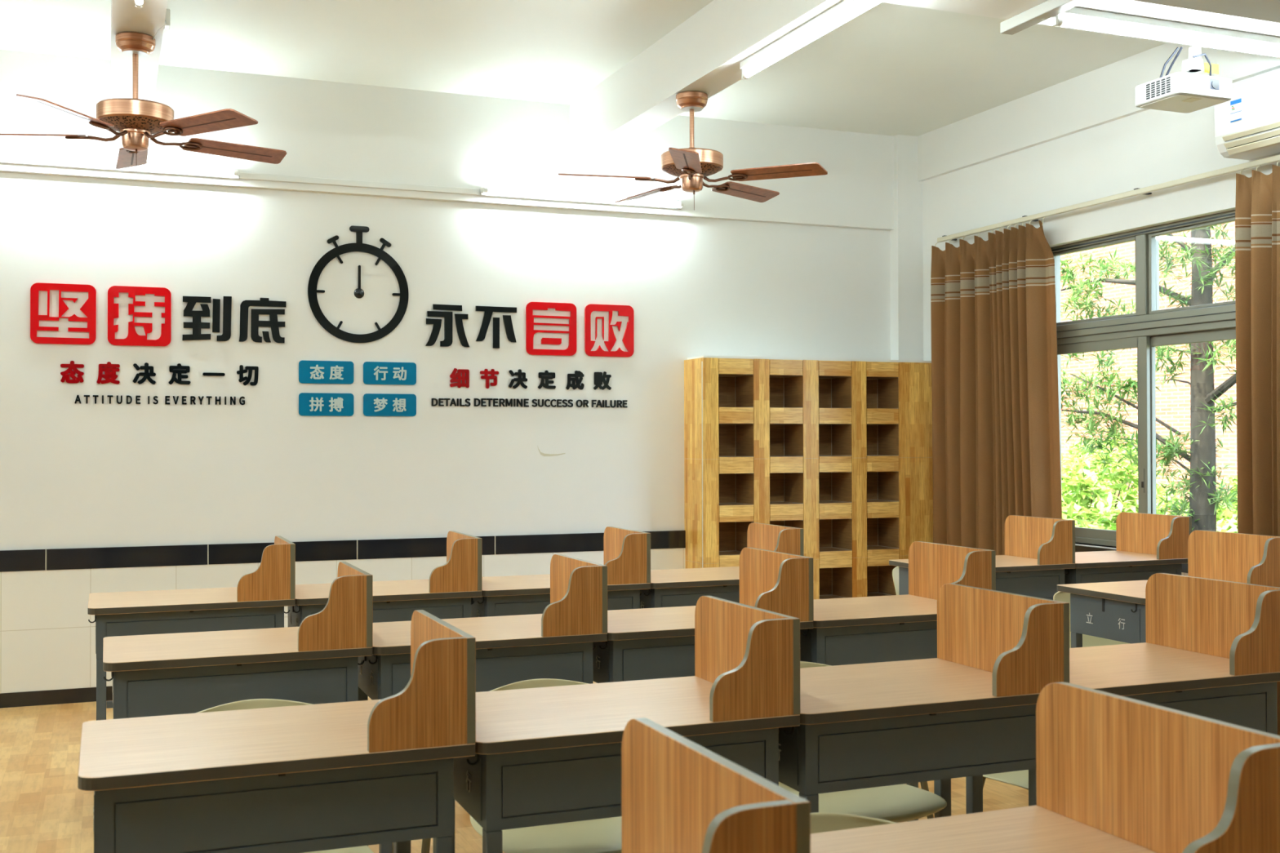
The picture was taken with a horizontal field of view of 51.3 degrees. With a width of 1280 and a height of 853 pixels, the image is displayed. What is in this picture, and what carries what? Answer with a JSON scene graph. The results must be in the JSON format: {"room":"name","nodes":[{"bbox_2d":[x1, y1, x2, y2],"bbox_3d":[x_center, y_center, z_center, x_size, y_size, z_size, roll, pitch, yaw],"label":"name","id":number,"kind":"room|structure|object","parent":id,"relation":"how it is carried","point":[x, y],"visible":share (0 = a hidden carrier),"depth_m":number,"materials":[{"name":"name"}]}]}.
{"room":"classroom","nodes":[
{"label":"classroom","id":0,"kind":"room"},
{"bbox_2d":[0,171,890,550],"bbox_3d":[-2.615,-0.229,6.754,9.775,3.180,0.200,0,-1,-22],"label":"wall","id":1,"kind":"structure","parent":0,"point":[73,475],"depth_m":7.11,"materials":[{"name":"white paint"}]},
{"bbox_2d":[0,686,112,708],"bbox_3d":[-3.329,1.323,6.334,7.743,0.070,0.016,0,-1,-22],"label":"baseboard","id":2,"kind":"structure","parent":1,"relation":"attached to","point":[77,695],"depth_m":6.51,"materials":[{"name":"black tile"}]},
{"bbox_2d":[30,282,96,344],"bbox_3d":[-2.838,-0.554,6.554,0.297,0.297,0.011,0,-1,-22],"label":"plaque","id":3,"kind":"object","parent":1,"relation":"attached to","point":[88,308],"visible":1,"depth_m":6.55,"materials":[{"name":"red plastic"}]},
{"bbox_2d":[107,285,171,346],"bbox_3d":[-2.512,-0.553,6.684,0.298,0.297,0.011,0,-1,-22],"label":"plaque","id":4,"kind":"object","parent":1,"relation":"attached to","point":[133,339],"visible":1,"depth_m":6.68,"materials":[{"name":"red plastic"}]},
{"bbox_2d":[60,360,258,385],"bbox_3d":[-2.414,-0.267,6.722,0.942,0.113,0.008,0,-1,-22],"label":"slogan line","id":5,"kind":"object","parent":1,"relation":"attached to","point":[110,375],"visible":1,"depth_m":6.68,"materials":[{"name":"red plastic"}]},
{"bbox_2d":[75,395,244,404],"bbox_3d":[-2.414,-0.134,6.721,0.809,0.044,0.008,0,-1,-22],"label":"slogan line","id":6,"kind":"object","parent":1,"relation":"attached to","point":[77,396],"visible":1,"depth_m":6.73,"materials":[{"name":"black plastic"}]},
{"bbox_2d":[182,296,231,341],"bbox_3d":[-2.212,-0.553,6.805,0.239,0.233,0.011,0,-1,-22],"label":"slogan character","id":7,"kind":"object","parent":1,"relation":"attached to","point":[196,325],"visible":1,"depth_m":6.80,"materials":[{"name":"black plastic"}]},
{"bbox_2d":[239,297,285,342],"bbox_3d":[-1.958,-0.551,6.907,0.236,0.232,0.011,0,-1,-22],"label":"slogan character","id":8,"kind":"object","parent":1,"relation":"attached to","point":[273,322],"visible":1,"depth_m":6.90,"materials":[{"name":"black plastic"}]},
{"bbox_2d":[298,360,353,383],"bbox_3d":[-1.654,-0.286,7.025,0.285,0.120,0.012,0,-1,-22],"label":"plaque","id":9,"kind":"object","parent":1,"relation":"attached to","point":[309,371],"visible":1,"depth_m":7.02,"materials":[{"name":"blue plastic"}]},
{"bbox_2d":[298,392,353,416],"bbox_3d":[-1.654,-0.116,7.024,0.285,0.120,0.012,0,-1,-22],"label":"plaque","id":10,"kind":"object","parent":1,"relation":"attached to","point":[309,403],"visible":1,"depth_m":7.02,"materials":[{"name":"blue plastic"}]},
{"bbox_2d":[0,547,685,693],"bbox_3d":[-3.330,0.995,6.339,7.743,0.587,0.012,0,-1,-22],"label":"wainscot","id":11,"kind":"structure","parent":1,"relation":"attached to","point":[47,637],"depth_m":6.57,"materials":[{"name":"tile"}]},
{"bbox_2d":[0,530,685,572],"bbox_3d":[-3.330,0.650,6.341,7.743,0.102,0.016,0,-1,-22],"label":"trim","id":12,"kind":"structure","parent":1,"relation":"attached to","point":[24,560],"depth_m":6.96,"materials":[{"name":"black tile"}]},
{"bbox_2d":[307,225,408,342],"bbox_3d":[-1.497,-0.756,7.091,0.533,0.623,0.017,0,-1,-22],"label":"stopwatch emblem","id":13,"kind":"object","parent":1,"relation":"attached to","point":[358,246],"visible":1,"depth_m":7.09,"materials":[{"name":"black plastic"}]},
{"bbox_2d":[363,393,416,416],"bbox_3d":[-1.342,-0.115,7.149,0.284,0.120,0.012,0,-1,-22],"label":"plaque","id":14,"kind":"object","parent":1,"relation":"attached to","point":[374,404],"visible":1,"depth_m":7.14,"materials":[{"name":"blue plastic"}]},
{"bbox_2d":[363,361,416,385],"bbox_3d":[-1.343,-0.285,7.150,0.284,0.120,0.012,0,-1,-22],"label":"plaque","id":15,"kind":"object","parent":1,"relation":"attached to","point":[374,372],"visible":1,"depth_m":7.15,"materials":[{"name":"blue plastic"}]},
{"bbox_2d":[0,48,893,230],"bbox_3d":[-2.675,-1.529,6.614,9.155,0.583,0.042,0,-1,-22],"label":"beam","id":16,"kind":"structure","parent":1,"relation":"attached to","point":[325,129],"depth_m":7.20,"materials":[{"name":"white paint"}]},
{"bbox_2d":[0,152,239,178],"bbox_3d":[-2.605,-1.293,6.577,1.204,0.044,0.072,0,-1,-22],"label":"lamp","id":17,"kind":"object","parent":16,"relation":"attached to","point":[13,158],"visible":1,"depth_m":6.57,"materials":[{"name":"white plastic"}]},
{"bbox_2d":[239,172,479,195],"bbox_3d":[-1.467,-1.286,7.063,1.268,0.032,0.018,0,-1,-22],"label":"cable trunking","id":18,"kind":"object","parent":16,"relation":"attached to","point":[245,175],"visible":0.98,"depth_m":7.04,"materials":[{"name":"white plastic"}]},
{"bbox_2d":[480,186,685,208],"bbox_3d":[-0.310,-1.288,7.498,1.204,0.044,0.072,0,-1,-22],"label":"lamp","id":19,"kind":"object","parent":16,"relation":"attached to","point":[484,191],"visible":1,"depth_m":7.47,"materials":[{"name":"white plastic"}]},
{"bbox_2d":[425,304,469,346],"bbox_3d":[-1.051,-0.550,7.270,0.244,0.229,0.011,0,-1,-22],"label":"slogan character","id":20,"kind":"object","parent":1,"relation":"attached to","point":[447,341],"visible":1,"depth_m":7.26,"materials":[{"name":"black plastic"}]},
{"bbox_2d":[475,306,516,348],"bbox_3d":[-0.796,-0.549,7.373,0.234,0.231,0.011,0,-1,-22],"label":"slogan character","id":21,"kind":"object","parent":1,"relation":"attached to","point":[488,310],"visible":1,"depth_m":7.37,"materials":[{"name":"black plastic"}]},
{"bbox_2d":[431,398,627,407],"bbox_3d":[-0.603,-0.132,7.447,1.141,0.045,0.008,0,-1,-22],"label":"slogan line","id":22,"kind":"object","parent":1,"relation":"attached to","point":[615,402],"visible":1,"depth_m":7.43,"materials":[{"name":"black plastic"}]},
{"bbox_2d":[449,368,611,390],"bbox_3d":[-0.602,-0.263,7.449,0.943,0.111,0.008,0,-1,-22],"label":"slogan line","id":23,"kind":"object","parent":1,"relation":"attached to","point":[462,375],"visible":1,"depth_m":7.43,"materials":[{"name":"red plastic"}]},
{"bbox_2d":[525,302,576,355],"bbox_3d":[-0.498,-0.549,7.492,0.297,0.297,0.011,0,-1,-22],"label":"plaque","id":24,"kind":"object","parent":1,"relation":"attached to","point":[571,350],"visible":1,"depth_m":7.49,"materials":[{"name":"red plastic"}]},
{"bbox_2d":[537,445,565,456],"bbox_3d":[-0.498,0.136,7.491,0.165,0.063,0.001,0,-1,-22],"label":"scuff mark","id":25,"kind":"object","parent":1,"relation":"attached to","point":[541,453],"visible":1,"depth_m":7.49,"materials":[{"name":"beige paint"}]},
{"bbox_2d":[584,303,634,357],"bbox_3d":[-0.175,-0.548,7.622,0.297,0.297,0.011,0,-1,-22],"label":"plaque","id":26,"kind":"object","parent":1,"relation":"attached to","point":[628,340],"visible":1,"depth_m":7.62,"materials":[{"name":"red plastic"}]},
{"bbox_2d":[0,680,1028,852],"bbox_3d":[-0.575,1.365,1.661,9.775,0.120,11.139,0,-1,-22],"label":"floor","id":27,"kind":"structure","parent":0,"point":[43,809],"depth_m":4.87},
{"bbox_2d":[87,535,295,720],"bbox_3d":[-1.556,0.868,4.605,0.650,0.937,0.469,0,-1,-22],"label":"desk","id":28,"kind":"object","parent":27,"relation":"on","point":[259,600],"visible":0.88,"depth_m":4.45,"materials":[{"name":"beige wood"}]},
{"bbox_2d":[102,561,373,719],"bbox_3d":[-1.082,0.857,3.552,0.650,0.937,0.469,0,-1,-22],"label":"desk","id":29,"kind":"object","parent":27,"relation":"on","point":[316,661],"visible":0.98,"depth_m":3.41,"materials":[{"name":"beige wood"}]},
{"bbox_2d":[77,609,475,852],"bbox_3d":[-0.679,0.845,2.451,0.650,0.937,0.469,0,-1,-22],"label":"desk","id":30,"kind":"object","parent":27,"relation":"on","point":[309,778],"visible":1,"depth_m":2.31,"materials":[{"name":"grey metal"}]},
{"bbox_2d":[195,698,373,852],"bbox_3d":[-0.763,0.959,2.714,0.414,0.720,0.473,0,-1,-22],"label":"shell chair","id":31,"kind":"object","parent":27,"relation":"on","point":[258,703],"visible":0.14,"depth_m":2.92,"materials":[{"name":"yellow plastic"}]},
{"bbox_2d":[288,531,482,626],"bbox_3d":[-0.952,0.870,4.847,0.650,0.937,0.469,0,-1,-22],"label":"desk","id":32,"kind":"object","parent":27,"relation":"on","point":[448,592],"visible":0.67,"depth_m":4.72,"materials":[{"name":"brown wood"}]},
{"bbox_2d":[392,838,431,852],"bbox_3d":[-0.508,0.971,3.923,0.414,0.720,0.473,0,-1,-22],"label":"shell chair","id":33,"kind":"object","parent":27,"relation":"on","point":[425,848],"visible":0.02,"depth_m":3.69,"materials":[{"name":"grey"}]},
{"bbox_2d":[358,554,607,852],"bbox_3d":[-0.478,0.858,3.794,0.650,0.937,0.469,0,-1,-22],"label":"desk","id":34,"kind":"object","parent":27,"relation":"on","point":[556,643],"visible":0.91,"depth_m":3.67,"materials":[{"name":"brown wood"}]},
{"bbox_2d":[470,678,622,852],"bbox_3d":[-0.159,0.960,2.957,0.414,0.720,0.473,0,-1,-22],"label":"shell chair","id":35,"kind":"object","parent":27,"relation":"on","point":[599,835],"visible":0.23,"depth_m":2.87,"materials":[{"name":"yellow plastic"}]},
{"bbox_2d":[471,526,650,617],"bbox_3d":[-0.347,0.871,5.090,0.650,0.937,0.469,0,-1,-22],"label":"desk","id":36,"kind":"object","parent":27,"relation":"on","point":[626,553],"visible":0.44,"depth_m":4.97,"materials":[{"name":"beige wood"}]},
{"bbox_2d":[452,595,799,852],"bbox_3d":[-0.074,0.846,2.694,0.650,0.937,0.469,0,-1,-22],"label":"desk","id":37,"kind":"object","parent":27,"relation":"on","point":[551,755],"visible":0.74,"depth_m":2.56,"materials":[{"name":"brown wood"}]},
{"bbox_2d":[592,547,813,683],"bbox_3d":[0.127,0.859,4.037,0.650,0.937,0.469,0,-1,-22],"label":"desk","id":38,"kind":"object","parent":27,"relation":"on","point":[645,643],"visible":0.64,"depth_m":3.89,"materials":[{"name":"brown wood"}]},
{"bbox_2d":[621,717,810,852],"bbox_3d":[-0.223,0.833,1.376,0.650,0.937,0.469,0,-1,-22],"label":"desk","id":39,"kind":"object","parent":27,"relation":"on","point":[679,795],"visible":1,"depth_m":1.50,"materials":[{"name":"laminate"}]},
{"bbox_2d":[640,522,804,608],"bbox_3d":[0.257,0.872,5.332,0.650,0.937,0.469,0,-1,-22],"label":"desk","id":40,"kind":"object","parent":27,"relation":"on","point":[669,588],"visible":0.31,"depth_m":5.17,"materials":[{"name":"brown wood"}]},
{"bbox_2d":[684,355,933,599],"bbox_3d":[1.048,0.483,7.963,1.592,1.767,0.266,0,-1,-22],"label":"bookcase","id":41,"kind":"object","parent":27,"relation":"on","point":[838,451],"visible":0.8,"depth_m":7.88,"materials":[{"name":"brown wood"}]},
{"bbox_2d":[810,813,895,834],"bbox_3d":[0.338,0.947,1.807,0.414,0.720,0.473,0,-1,-22],"label":"shell chair","id":42,"kind":"object","parent":27,"relation":"on","point":[820,822],"visible":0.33,"depth_m":2.04,"materials":[{"name":"yellow plastic"}]},
{"bbox_2d":[778,661,946,822],"bbox_3d":[0.459,0.961,3.205,0.414,0.720,0.473,0,-1,-22],"label":"shell chair","id":43,"kind":"object","parent":27,"relation":"on","point":[898,803],"visible":0.22,"depth_m":3.11,"materials":[{"name":"yellow plastic"}]},
{"bbox_2d":[892,566,898,595],"bbox_3d":[1.407,0.989,6.060,0.414,0.720,0.473,0,-1,-22],"label":"shell chair","id":44,"kind":"object","parent":27,"relation":"on","point":[895,571],"visible":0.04,"depth_m":6.17,"materials":[{"name":"yellow plastic"}]},
{"bbox_2d":[800,541,995,787],"bbox_3d":[0.731,0.861,4.279,0.650,0.937,0.469,0,-1,-22],"label":"desk","id":45,"kind":"object","parent":27,"relation":"on","point":[845,631],"visible":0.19,"depth_m":4.13,"materials":[{"name":"beige wood"}]},
{"bbox_2d":[778,583,1069,817],"bbox_3d":[0.530,0.847,2.936,0.650,0.937,0.469,0,-1,-22],"label":"desk","id":46,"kind":"object","parent":27,"relation":"on","point":[967,710],"visible":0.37,"depth_m":2.80,"materials":[{"name":"brown wood"}]},
{"bbox_2d":[920,781,933,818],"bbox_3d":[0.701,0.973,4.408,0.414,0.720,0.473,0,-1,-22],"label":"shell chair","id":47,"kind":"object","parent":27,"relation":"on","point":[924,785],"visible":0.02,"depth_m":4.29,"materials":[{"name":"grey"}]},
{"bbox_2d":[888,515,1075,599],"bbox_3d":[1.493,0.875,5.847,0.650,0.937,0.469,0,-1,-22],"label":"desk","id":48,"kind":"object","parent":27,"relation":"on","point":[1038,551],"visible":0.27,"depth_m":5.75,"materials":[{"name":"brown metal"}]},
{"bbox_2d":[982,769,1028,790],"bbox_3d":[1.050,0.963,3.442,0.414,0.720,0.473,0,-1,-22],"label":"shell chair","id":49,"kind":"object","parent":27,"relation":"on","point":[1020,778],"visible":0.04,"depth_m":3.33,"materials":[{"name":"yellow plastic"}]},
{"bbox_2d":[810,681,1279,852],"bbox_3d":[0.381,0.834,1.619,0.650,0.937,0.469,0,-1,-22],"label":"desk","id":50,"kind":"object","parent":27,"relation":"on","point":[1115,773],"visible":1,"depth_m":1.76,"materials":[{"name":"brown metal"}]},
{"bbox_2d":[1053,591,1130,648],"bbox_3d":[1.833,0.977,5.028,0.414,0.720,0.473,0,-1,-22],"label":"shell chair","id":51,"kind":"object","parent":27,"relation":"on","point":[1087,640],"visible":0.06,"depth_m":5.18,"materials":[{"name":"yellow plastic"}]},
{"bbox_2d":[965,573,1279,813],"bbox_3d":[1.134,0.849,3.179,0.650,0.937,0.469,0,-1,-22],"label":"desk","id":52,"kind":"object","parent":27,"relation":"on","point":[1211,647],"visible":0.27,"depth_m":3.12,"materials":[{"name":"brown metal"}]},
{"bbox_2d":[1064,511,1191,584],"bbox_3d":[2.098,0.876,6.089,0.650,0.937,0.469,0,-1,-22],"label":"desk","id":53,"kind":"object","parent":27,"relation":"on","point":[1148,544],"visible":0.32,"depth_m":5.98,"materials":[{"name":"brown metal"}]},
{"bbox_2d":[1057,529,1279,735],"bbox_3d":[1.919,0.864,4.814,0.650,0.937,0.469,0,-1,-22],"label":"desk","id":54,"kind":"object","parent":27,"relation":"on","point":[1112,611],"visible":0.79,"depth_m":4.81,"materials":[{"name":"brown wood"}]},
{"bbox_2d":[0,0,1167,136],"bbox_3d":[-0.582,-1.950,1.695,9.775,0.150,11.139,0,-1,-22],"label":"ceiling","id":55,"kind":"structure","parent":0,"point":[893,69],"depth_m":6.45,"materials":[{"name":"paint"}]},
{"bbox_2d":[110,0,167,101],"bbox_3d":[-0.551,-1.726,1.682,0.187,0.299,10.697,0,-1,-22],"label":"ceiling beam","id":56,"kind":"structure","parent":55,"relation":"attached to","point":[125,16],"depth_m":5.42,"materials":[{"name":"white paint"}]},
{"bbox_2d":[134,0,142,8],"bbox_3d":[-1.536,-1.513,4.119,0.044,0.072,1.204,0,-1,-22],"label":"lamp","id":57,"kind":"object","parent":56,"relation":"attached to","point":[139,3],"visible":1,"depth_m":4.65,"materials":[{"name":"white plastic"}]},
{"bbox_2d":[0,31,286,168],"bbox_3d":[-1.960,-1.269,5.284,1.171,0.535,1.215,0,-1,-40],"label":"ceiling fan","id":58,"kind":"object","parent":56,"relation":"hanging from","point":[136,120],"visible":1,"depth_m":5.18,"materials":[{"name":"brown wood"}]},
{"bbox_2d":[152,8,170,39],"bbox_3d":[-1.865,-1.568,5.194,0.055,0.089,0.282,0,-1,-26],"label":"box","id":59,"kind":"object","parent":56,"relation":"attached to","point":[167,20],"visible":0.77,"depth_m":5.14,"materials":[{"name":"white plastic"}]},
{"bbox_2d":[569,0,869,159],"bbox_3d":[1.680,-1.721,2.577,0.180,0.299,10.697,0,-1,-22],"label":"ceiling beam","id":60,"kind":"structure","parent":55,"relation":"attached to","point":[704,53],"depth_m":6.09,"materials":[{"name":"white paint"}]},
{"bbox_2d":[558,90,827,208],"bbox_3d":[0.265,-1.264,6.182,1.215,0.535,1.171,-1,-1,42],"label":"ceiling fan","id":61,"kind":"object","parent":60,"relation":"hanging from","point":[692,165],"visible":1,"depth_m":6.08,"materials":[{"name":"brown wood"}]},
{"bbox_2d":[739,0,884,79],"bbox_3d":[0.664,-1.507,5.066,0.044,0.072,1.204,0,-1,-22],"label":"lamp","id":62,"kind":"object","parent":60,"relation":"attached to","point":[837,11],"visible":1,"depth_m":5.11,"materials":[{"name":"white plastic"}]},
{"bbox_2d":[882,0,1279,57],"bbox_3d":[-1.437,-1.702,3.725,9.300,0.302,0.350,0,-1,-22],"label":"ceiling beam","id":63,"kind":"structure","parent":55,"relation":"attached to","point":[1253,16],"depth_m":4.98,"materials":[{"name":"white paint"}]},
{"bbox_2d":[1000,0,1088,35],"bbox_3d":[1.771,-1.532,4.170,0.057,0.041,1.990,0,-1,-22],"label":"cable trunking","id":64,"kind":"object","parent":63,"relation":"attached to","point":[1048,9],"visible":1,"depth_m":4.90,"materials":[{"name":"grey plastic"}]},
{"bbox_2d":[1051,6,1279,57],"bbox_3d":[2.078,-1.507,5.112,1.204,0.072,0.044,0,-1,-22],"label":"lamp","id":65,"kind":"object","parent":63,"relation":"attached to","point":[1078,13],"visible":0.9,"depth_m":5.07,"materials":[{"name":"white plastic"}]},
{"bbox_2d":[1134,44,1231,112],"bbox_3d":[2.230,-1.433,5.466,0.296,0.223,0.254,0,-1,-22],"label":"projector","id":66,"kind":"object","parent":63,"relation":"attached to","point":[1187,91],"visible":1,"depth_m":5.39,"materials":[{"name":"grey plastic"}]},
{"bbox_2d":[1146,76,1170,99],"bbox_3d":[2.101,-1.371,5.396,0.005,0.061,0.132,0,-1,-22],"label":"vent","id":67,"kind":"object","parent":66,"relation":"attached to","point":[1159,88],"depth_m":5.39,"materials":[{"name":"white plastic"}]},
{"bbox_2d":[890,134,923,360],"bbox_3d":[1.669,-0.221,8.317,0.180,3.180,0.089,0,-1,-22],"label":"column","id":68,"kind":"structure","parent":0,"point":[906,237],"depth_m":8.28,"materials":[{"name":"white paint"}]},
{"bbox_2d":[922,67,1279,549],"bbox_3d":[3.812,-0.276,3.439,0.165,3.180,10.739,0,-1,-22],"label":"wall","id":69,"kind":"structure","parent":0,"point":[1149,147],"depth_m":6.87,"materials":[{"name":"white paint"}]},
{"bbox_2d":[1075,542,1115,549],"bbox_3d":[2.550,0.616,6.654,0.229,0.006,1.465,0,-1,-22],"label":"window sill","id":70,"kind":"structure","parent":69,"relation":"attached to","point":[1076,544],"depth_m":6.88,"materials":[{"name":"tile"}]},
{"bbox_2d":[917,42,1279,181],"bbox_3d":[3.732,-1.726,3.375,0.035,0.280,10.650,0,-1,-22],"label":"beam","id":71,"kind":"structure","parent":69,"relation":"attached to","point":[1104,95],"depth_m":7.07,"materials":[{"name":"white paint"}]},
{"bbox_2d":[937,154,1279,242],"bbox_3d":[2.550,-1.145,6.243,0.091,0.031,3.865,0,-1,-22],"label":"rail","id":72,"kind":"object","parent":69,"relation":"attached to","point":[1146,190],"visible":0.96,"depth_m":6.55,"materials":[{"name":"beige plastic"}]},
{"bbox_2d":[930,216,1062,555],"bbox_3d":[1.986,0.112,7.498,0.118,2.457,1.091,0,-1,-22],"label":"curtain","id":73,"kind":"object","parent":72,"relation":"hanging from","point":[996,446],"visible":0.8,"depth_m":7.47,"materials":[{"name":"brown fabric"}]},
{"bbox_2d":[1235,160,1279,735],"bbox_3d":[2.815,0.088,5.412,0.125,2.457,0.950,0,-1,-22],"label":"curtain","id":74,"kind":"object","parent":72,"relation":"hanging from","point":[1257,203],"visible":0.79,"depth_m":5.74,"materials":[{"name":"brown fabric"}]},
{"bbox_2d":[1075,545,1187,573],"bbox_3d":[3.783,0.619,3.262,0.016,0.073,10.450,0,-1,-22],"label":"trim","id":75,"kind":"structure","parent":69,"relation":"attached to","point":[1077,548],"depth_m":6.84,"materials":[{"name":"black tile"}]},
{"bbox_2d":[1050,209,1235,546],"bbox_3d":[2.537,-0.186,6.658,0.094,1.602,1.465,0,-1,-22],"label":"window","id":76,"kind":"structure","parent":69,"relation":"in","point":[1149,327],"depth_m":6.64,"materials":[{"name":"grey metal"}]},
{"bbox_2d":[1213,74,1279,159],"bbox_3d":[2.777,-1.331,5.504,0.222,0.283,0.860,0,-1,-22],"label":"air conditioner","id":77,"kind":"object","parent":69,"relation":"attached to","point":[1247,125],"visible":0.94,"depth_m":5.70,"materials":[{"name":"white plastic"}]},
{"bbox_2d":[1226,126,1279,148],"bbox_3d":[2.707,-1.235,5.466,0.036,0.072,0.765,0,-1,-22],"label":"outlet","id":78,"kind":"object","parent":77,"relation":"attached to","point":[1240,137],"depth_m":5.67,"materials":[{"name":"plastic"}]},
{"label":"outside","id":79,"kind":"structure","parent":0,"visible":0},
{"bbox_3d":[10.059,1.801,21.796,25.090,0.020,57.000,0,-1,-22],"label":"ground","id":80,"kind":"structure","parent":79,"visible":0},
{"bbox_2d":[1061,468,1123,528],"bbox_3d":[3.889,1.042,12.113,1.416,1.318,1.591,0,-1,-22],"label":"shrub","id":81,"kind":"object","parent":80,"relation":"on","point":[1085,497],"visible":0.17,"depth_m":11.82,"materials":[{"name":"green plant"}]},
{"bbox_2d":[1061,434,1165,524],"bbox_3d":[4.743,0.891,14.013,1.270,1.653,1.583,0,-1,-22],"label":"shrub","id":82,"kind":"object","parent":80,"relation":"on","point":[1128,501],"visible":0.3,"depth_m":13.59,"materials":[{"name":"green plant"}]},
{"bbox_2d":[1062,491,1165,530],"bbox_3d":[3.801,1.106,10.702,1.105,1.173,1.189,0,-1,-22],"label":"shrub","id":83,"kind":"object","parent":80,"relation":"on","point":[1109,523],"visible":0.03,"depth_m":10.62,"materials":[{"name":"green plant"}]},
{"bbox_2d":[1061,430,1182,524],"bbox_3d":[5.671,0.882,15.959,1.485,1.709,1.443,0,-1,-22],"label":"shrub","id":84,"kind":"object","parent":80,"relation":"on","point":[1077,463],"visible":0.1,"depth_m":16.05,"materials":[{"name":"green plant"}]},
{"bbox_2d":[1060,222,1237,532],"bbox_3d":[3.564,-0.628,8.888,1.098,4.604,2.364,0,-1,-22],"label":"tree","id":85,"kind":"object","parent":80,"relation":"on","point":[1203,500],"visible":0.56,"depth_m":8.64,"materials":[{"name":"green plant"}]},
{"bbox_2d":[1060,221,1237,522],"bbox_3d":[7.302,-3.065,25.592,0.600,9.800,38.000,0,-1,-22],"label":"sky","id":86,"kind":"structure","parent":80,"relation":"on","point":[1173,402],"depth_m":21.75,"materials":[{"name":"white"}]},
{"bbox_2d":[1129,479,1237,533],"bbox_3d":[5.219,1.088,12.482,1.205,1.238,1.442,0,-1,-22],"label":"shrub","id":87,"kind":"object","parent":80,"relation":"on","point":[1223,526],"visible":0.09,"depth_m":12.40,"materials":[{"name":"green plant"}]},
{"bbox_2d":[1216,475,1237,521],"bbox_3d":[6.456,1.083,13.936,1.239,1.272,1.226,0,-1,-22],"label":"shrub","id":88,"kind":"object","parent":80,"relation":"on","point":[1234,479],"visible":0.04,"depth_m":13.78,"materials":[{"name":"green plant"}]},
{"bbox_2d":[1226,527,1237,532],"bbox_3d":[5.546,1.151,10.962,1.230,1.072,1.304,0,-1,-22],"label":"shrub","id":89,"kind":"object","parent":80,"relation":"on","point":[1232,529],"visible":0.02,"depth_m":11.25,"materials":[{"name":"green plant"}]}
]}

